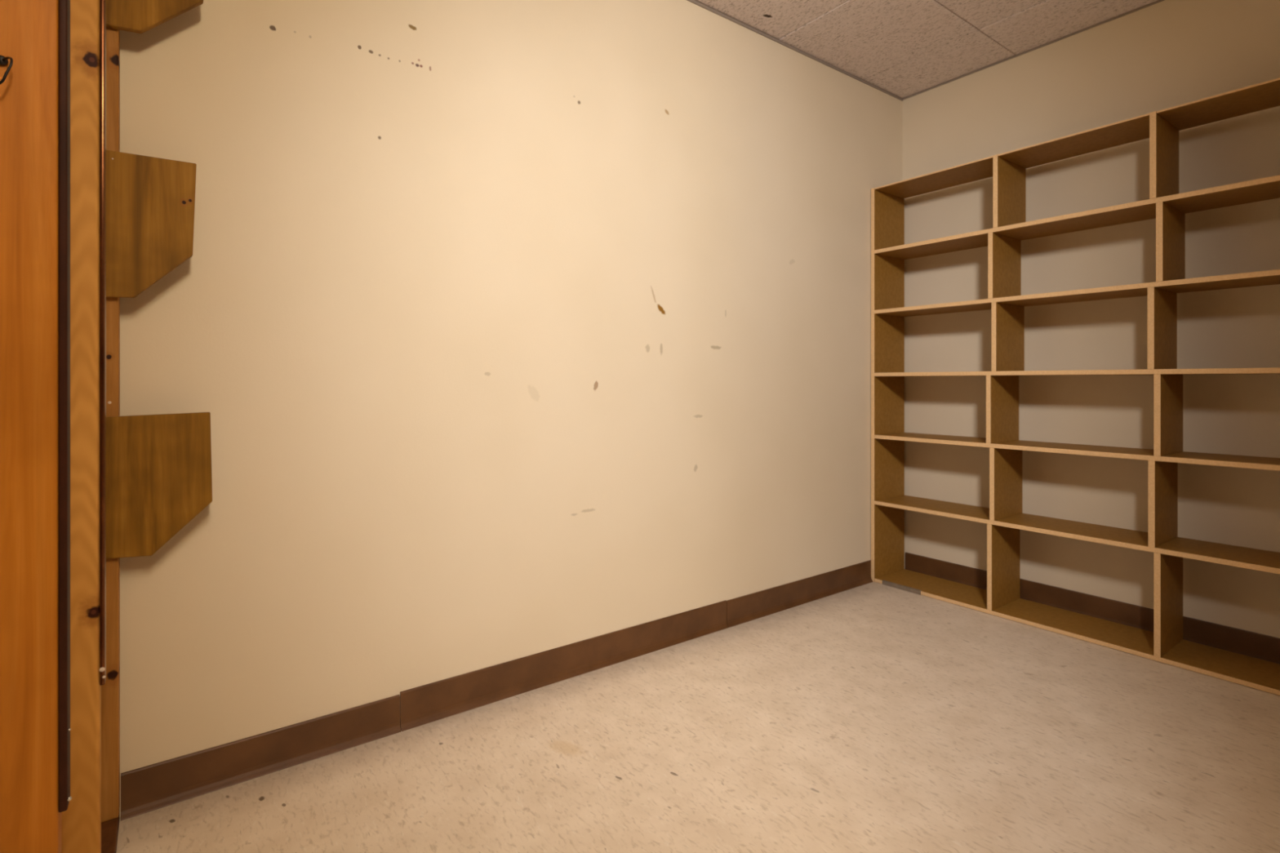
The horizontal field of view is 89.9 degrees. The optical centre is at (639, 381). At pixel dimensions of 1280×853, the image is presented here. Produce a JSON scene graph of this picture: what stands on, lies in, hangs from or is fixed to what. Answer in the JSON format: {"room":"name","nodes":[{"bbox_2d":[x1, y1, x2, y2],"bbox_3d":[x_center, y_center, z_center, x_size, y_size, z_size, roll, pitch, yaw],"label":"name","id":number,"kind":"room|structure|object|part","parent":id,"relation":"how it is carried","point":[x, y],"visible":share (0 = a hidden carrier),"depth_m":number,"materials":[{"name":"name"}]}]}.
{"room":"storage room","nodes":[
{"label":"storage room","id":0,"kind":"room"},
{"bbox_2d":[119,0,902,817],"bbox_3d":[-0.546,-0.293,1.962,4.863,2.540,0.100,0,0,-37],"label":"wall","id":1,"kind":"structure","parent":0,"point":[505,331],"depth_m":1.93,"materials":[{"name":"beige paint"}]},
{"bbox_2d":[120,560,873,820],"bbox_3d":[0.100,0.925,2.368,3.139,0.104,0.017,0,0,-37],"label":"baseboard","id":2,"kind":"structure","parent":1,"relation":"attached to","point":[144,789],"depth_m":1.86,"materials":[{"name":"brown plastic"}]},
{"bbox_2d":[686,0,902,101],"bbox_3d":[-0.515,-1.456,1.920,4.663,0.012,0.004,0,0,-37],"label":"trim","id":3,"kind":"structure","parent":1,"relation":"attached to","point":[694,2],"depth_m":2.78,"materials":[{"name":"brown"}]},
{"bbox_2d":[115,582,1279,852],"bbox_3d":[0.736,1.027,0.235,4.863,0.100,4.400,0,0,-37],"label":"floor","id":4,"kind":"structure","parent":0,"point":[873,717],"depth_m":1.66,"materials":[{"name":"plastic"}]},
{"bbox_2d":[0,0,71,852],"bbox_3d":[-0.865,-0.235,0.733,0.324,2.424,0.068,0,0,-37],"label":"door","id":5,"kind":"structure","parent":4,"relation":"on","point":[35,728],"depth_m":0.80,"materials":[{"name":"orange wood"}]},
{"bbox_2d":[62,0,106,852],"bbox_3d":[-1.007,-0.235,1.135,0.096,2.424,0.043,0,0,-37],"label":"door frame","id":6,"kind":"structure","parent":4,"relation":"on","point":[82,820],"depth_m":1.14,"materials":[{"name":"brown wood"}]},
{"bbox_2d":[101,0,212,852],"bbox_3d":[-1.038,-0.235,1.325,0.264,2.424,0.298,0,0,-37],"label":"shelving unit","id":7,"kind":"object","parent":4,"relation":"on","point":[159,479],"visible":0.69,"depth_m":1.39,"materials":[{"name":"brown wood"}]},
{"bbox_3d":[-1.104,0.960,1.276,0.092,0.034,0.298,0,0,-37],"label":"foot rail","id":8,"kind":"part","parent":7,"relation":"part of","materials":[{"name":"brown wood"}]},
{"bbox_2d":[871,77,1279,695],"bbox_3d":[1.831,0.016,2.417,0.265,1.922,1.995,0,0,-37],"label":"shelving unit","id":9,"kind":"object","parent":4,"relation":"on","point":[1004,518],"visible":1,"depth_m":2.57,"materials":[{"name":"brown wood"}]},
{"bbox_3d":[1.243,0.016,3.211,0.264,1.922,0.019,0,0,-37],"label":"panel","id":10,"kind":"part","parent":9,"relation":"part of","materials":[{"name":"brown wood"}]},
{"bbox_3d":[1.832,0.589,2.417,0.264,0.018,1.956,0,0,-37],"label":"shelf","id":11,"kind":"part","parent":9,"relation":"part of","materials":[{"name":"brown wood"}]},
{"bbox_3d":[1.832,0.268,2.417,0.264,0.018,1.956,0,0,-37],"label":"shelf","id":12,"kind":"part","parent":9,"relation":"part of","materials":[{"name":"brown wood"}]},
{"bbox_3d":[1.832,-0.035,2.417,0.264,0.018,1.956,0,0,-37],"label":"shelf","id":13,"kind":"part","parent":9,"relation":"part of","materials":[{"name":"brown wood"}]},
{"bbox_3d":[1.832,-0.340,2.417,0.264,0.018,1.956,0,0,-37],"label":"shelf","id":14,"kind":"part","parent":9,"relation":"part of","materials":[{"name":"brown wood"}]},
{"bbox_3d":[1.832,-0.633,2.417,0.264,0.018,1.956,0,0,-37],"label":"shelf","id":15,"kind":"part","parent":9,"relation":"part of","materials":[{"name":"brown wood"}]},
{"bbox_2d":[696,0,1157,97],"bbox_3d":[0.736,-1.477,0.235,4.663,0.031,4.200,0,0,-37],"label":"ceiling","id":16,"kind":"structure","parent":0,"point":[904,48],"depth_m":2.65,"materials":[{"name":"tile"}]},
{"bbox_2d":[902,0,1279,638],"bbox_3d":[2.034,-0.293,2.482,0.100,2.540,2.140,0,0,-37],"label":"wall","id":17,"kind":"structure","parent":0,"point":[1166,54],"depth_m":2.60,"materials":[{"name":"beige paint"}]},
{"bbox_2d":[902,0,1164,100],"bbox_3d":[1.958,-1.458,2.498,0.004,0.008,2.016,0,0,-37],"label":"trim","id":18,"kind":"structure","parent":17,"relation":"attached to","point":[1158,1],"depth_m":2.78,"materials":[{"name":"brown"}]},
{"bbox_2d":[905,551,1279,663],"bbox_3d":[1.957,0.927,2.488,0.017,0.100,2.002,0,0,-37],"label":"baseboard","id":19,"kind":"structure","parent":17,"relation":"attached to","point":[1266,647],"depth_m":2.58,"materials":[{"name":"brown plastic"}]}
]}

